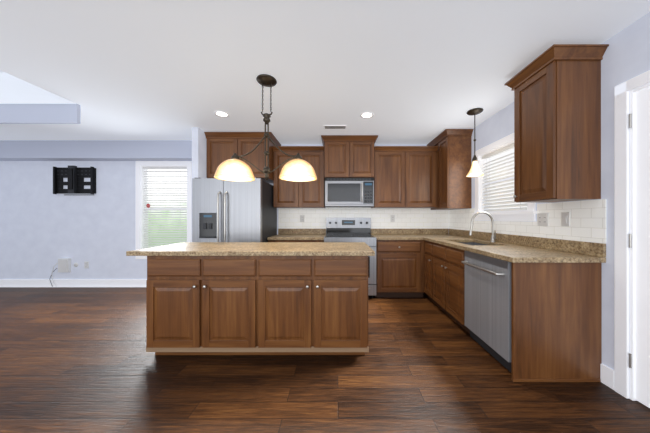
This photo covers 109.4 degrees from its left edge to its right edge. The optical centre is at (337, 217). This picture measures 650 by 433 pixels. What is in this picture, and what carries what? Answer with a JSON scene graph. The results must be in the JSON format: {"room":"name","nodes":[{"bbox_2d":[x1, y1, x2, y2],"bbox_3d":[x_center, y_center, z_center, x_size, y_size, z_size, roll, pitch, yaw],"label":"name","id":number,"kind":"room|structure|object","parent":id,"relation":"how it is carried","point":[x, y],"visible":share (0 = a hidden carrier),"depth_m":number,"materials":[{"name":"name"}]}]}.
{"room":"kitchen","nodes":[
{"label":"kitchen","id":0,"kind":"room"},
{"bbox_2d":[0,0,649,143],"bbox_3d":[-2.212,-1.505,0.570,8.575,0.450,7.140,0,0,0],"label":"ceiling","id":1,"kind":"structure","parent":0,"point":[136,70],"depth_m":1.87,"materials":[{"name":"paint"}]},
{"bbox_2d":[214,74,316,181],"bbox_3d":[-0.660,-0.811,2.130,0.934,0.933,0.350,0,0,0],"label":"chandelier","id":2,"kind":"object","parent":1,"relation":"hanging from","point":[297,169],"visible":1,"depth_m":2.10,"materials":[{"name":"white glass"}]},
{"bbox_2d":[323,125,346,128],"bbox_3d":[-0.040,-1.275,3.230,0.320,0.009,0.120,0,0,0],"label":"ceiling vent","id":3,"kind":"object","parent":1,"relation":"attached to","point":[325,126],"depth_m":3.20,"materials":[{"name":"white metal"}]},
{"bbox_2d":[466,108,483,176],"bbox_3d":[1.636,-0.891,2.750,0.188,0.773,0.188,0,0,0],"label":"light","id":4,"kind":"object","parent":1,"relation":"hanging from","point":[474,171],"visible":1,"depth_m":2.73,"materials":[{"name":"white glass"}]},
{"bbox_2d":[0,287,649,432],"bbox_3d":[-2.283,1.250,0.500,8.715,0.100,7.280,0,0,0],"label":"floor","id":5,"kind":"structure","parent":0,"point":[73,359],"depth_m":1.67,"materials":[{"name":"brown wood"}]},
{"bbox_2d":[192,178,276,241],"bbox_3d":[-1.506,0.326,3.492,0.921,1.746,0.916,0,0,0],"label":"refrigerator","id":6,"kind":"object","parent":5,"relation":"on","point":[222,210],"visible":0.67,"depth_m":3.10,"materials":[{"name":"grey metal"}]},
{"bbox_2d":[146,256,368,354],"bbox_3d":[-0.681,0.758,2.240,1.885,0.882,0.680,0,0,0],"label":"kitchen island","id":7,"kind":"object","parent":5,"relation":"on","point":[196,305],"visible":0.99,"depth_m":1.93,"materials":[{"name":"brown wood"}]},
{"bbox_2d":[126,242,374,255],"bbox_3d":[-0.729,0.297,2.277,2.074,0.038,0.725,0,0,0],"label":"island countertop","id":8,"kind":"structure","parent":7,"relation":"on","point":[185,248],"depth_m":2.03,"materials":[{"name":"stone"}]},
{"bbox_2d":[268,240,424,296],"bbox_3d":[0.128,0.761,3.674,2.321,0.875,0.648,0,0,0],"label":"base cabinet","id":9,"kind":"object","parent":5,"relation":"on","point":[399,263],"visible":0.4,"depth_m":3.38,"materials":[{"name":"brown wood"}]},
{"bbox_2d":[324,218,375,298],"bbox_3d":[0.178,0.597,3.641,0.767,1.204,0.694,0,0,0],"label":"range","id":10,"kind":"object","parent":5,"relation":"on","point":[337,229],"visible":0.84,"depth_m":3.90,"materials":[{"name":"grey metal"}]},
{"bbox_2d":[461,251,510,371],"bbox_3d":[1.561,0.759,2.023,0.688,0.858,0.599,0,0,0],"label":"dishwasher","id":11,"kind":"object","parent":5,"relation":"on","point":[487,279],"visible":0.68,"depth_m":1.94,"materials":[{"name":"grey metal"}]},
{"bbox_2d":[423,240,601,381],"bbox_3d":[1.587,0.761,2.839,0.693,0.875,2.318,0,0,0],"label":"base cabinet","id":12,"kind":"object","parent":5,"relation":"on","point":[556,308],"visible":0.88,"depth_m":1.69,"materials":[{"name":"brown wood"}]},
{"bbox_2d":[267,229,605,262],"bbox_3d":[0.449,0.254,2.827,2.968,0.138,2.342,0,0,0],"label":"countertop","id":13,"kind":"structure","parent":12,"relation":"on","point":[507,247],"depth_m":2.38,"materials":[{"name":"stone"}]},
{"bbox_2d":[458,242,485,244],"bbox_3d":[1.600,0.425,2.725,0.424,0.200,0.674,0,0,0],"label":"sink","id":14,"kind":"object","parent":13,"relation":"in","point":[468,243],"visible":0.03,"depth_m":3.06,"materials":[{"name":"silver metal"}]},
{"bbox_2d":[469,211,495,241],"bbox_3d":[1.709,0.102,2.709,0.311,0.364,0.091,0,0,0],"label":"faucet","id":15,"kind":"object","parent":13,"relation":"on","point":[493,237],"visible":0.99,"depth_m":2.71,"materials":[{"name":"silver metal"}]},
{"bbox_2d":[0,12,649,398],"bbox_3d":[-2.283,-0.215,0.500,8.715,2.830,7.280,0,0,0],"label":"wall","id":16,"kind":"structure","parent":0,"point":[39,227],"depth_m":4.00,"materials":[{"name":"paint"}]},
{"bbox_2d":[49,258,88,286],"bbox_3d":[-4.653,0.946,3.972,0.641,0.492,0.052,0,0,0],"label":"outlet plates","id":17,"kind":"object","parent":16,"relation":"attached to","point":[64,264],"visible":1,"depth_m":3.95,"materials":[{"name":"white plastic"}]},
{"bbox_2d":[53,166,95,193],"bbox_3d":[-4.545,-0.645,3.951,0.690,0.500,0.093,0,0,0],"label":"mount","id":18,"kind":"object","parent":16,"relation":"attached to","point":[75,175],"visible":1,"depth_m":3.97,"materials":[{"name":"black metal"}]},
{"bbox_2d":[136,161,191,258],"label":"window","id":19,"kind":"structure","parent":16,"relation":"in","point":[143,208],"depth_m":4.03,"materials":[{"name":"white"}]},
{"bbox_2d":[204,132,280,182],"bbox_3d":[-1.478,-0.935,3.693,0.987,0.670,0.609,0,0,0],"label":"upper cabinet","id":20,"kind":"object","parent":16,"relation":"attached to","point":[221,146],"visible":0.56,"depth_m":3.44,"materials":[{"name":"brown wood"}]},
{"bbox_2d":[272,146,325,207],"bbox_3d":[-0.624,-0.647,3.799,0.814,0.955,0.399,0,0,0],"label":"upper cabinet","id":21,"kind":"object","parent":16,"relation":"attached to","point":[286,194],"visible":0.84,"depth_m":3.65,"materials":[{"name":"brown wood"}]},
{"bbox_2d":[0,279,613,389],"bbox_3d":[-2.283,1.132,0.500,8.431,0.134,6.996,0,0,0],"label":"baseboard","id":22,"kind":"structure","parent":16,"relation":"attached to","point":[606,373],"depth_m":3.98,"materials":[{"name":"white wood"}]},
{"bbox_2d":[325,178,373,206],"bbox_3d":[0.178,-0.407,3.767,0.761,0.444,0.462,0,0,0],"label":"microwave","id":23,"kind":"object","parent":16,"relation":"attached to","point":[339,192],"visible":1,"depth_m":3.58,"materials":[{"name":"grey metal"}]},
{"bbox_2d":[321,135,377,177],"bbox_3d":[0.178,-0.953,3.764,0.883,0.635,0.469,0,0,0],"label":"upper cabinet","id":24,"kind":"object","parent":16,"relation":"attached to","point":[345,156],"visible":0.99,"depth_m":3.58,"materials":[{"name":"brown wood"}]},
{"bbox_2d":[371,146,438,207],"bbox_3d":[1.091,-0.647,3.799,1.034,0.955,0.399,0,0,0],"label":"upper cabinet","id":25,"kind":"object","parent":16,"relation":"attached to","point":[404,176],"visible":0.91,"depth_m":3.65,"materials":[{"name":"brown wood"}]},
{"bbox_2d":[278,199,605,243],"bbox_3d":[0.450,0.061,2.827,2.966,0.488,2.342,0,0,0],"label":"tile backsplash","id":26,"kind":"structure","parent":16,"relation":"attached to","point":[588,217],"depth_m":3.45,"materials":[{"name":"white tile"}]},
{"bbox_2d":[537,213,548,225],"label":"outlet plates","id":27,"kind":"object","parent":26,"relation":"attached to","point":[542,219],"depth_m":2.15,"materials":[{"name":"white plastic"}]},
{"bbox_2d":[561,212,569,225],"label":"outlet plates","id":28,"kind":"object","parent":26,"relation":"attached to","point":[565,216],"depth_m":1.94,"materials":[{"name":"white plastic"}]},
{"bbox_2d":[427,129,472,209],"bbox_3d":[1.736,-0.705,3.639,0.394,1.130,0.718,0,0,0],"label":"upper cabinet","id":29,"kind":"object","parent":16,"relation":"attached to","point":[454,149],"visible":0.98,"depth_m":3.33,"materials":[{"name":"brown wood"}]},
{"bbox_2d":[472,133,536,220],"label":"window","id":30,"kind":"structure","parent":16,"relation":"in","point":[483,183],"depth_m":2.82,"materials":[{"name":"white plastic"}]},
{"bbox_2d":[504,44,608,202],"bbox_3d":[1.736,-0.690,1.885,0.394,1.100,0.490,0,0,0],"label":"upper cabinet","id":31,"kind":"object","parent":16,"relation":"attached to","point":[557,96],"visible":1,"depth_m":1.69,"materials":[{"name":"brown wood"}]},
{"bbox_2d":[614,70,649,400],"bbox_3d":[1.995,0.144,1.113,0.160,2.109,0.965,0,0,0],"label":"door frame","id":32,"kind":"structure","parent":16,"relation":"in","point":[621,91],"depth_m":1.54,"materials":[{"name":"white wood"}]},
{"bbox_2d":[629,87,649,407],"bbox_3d":[1.928,0.184,1.121,0.108,2.007,0.801,0,0,0],"label":"door","id":33,"kind":"structure","parent":16,"relation":"in","point":[643,96],"depth_m":1.47,"materials":[{"name":"white wood"}]}
]}

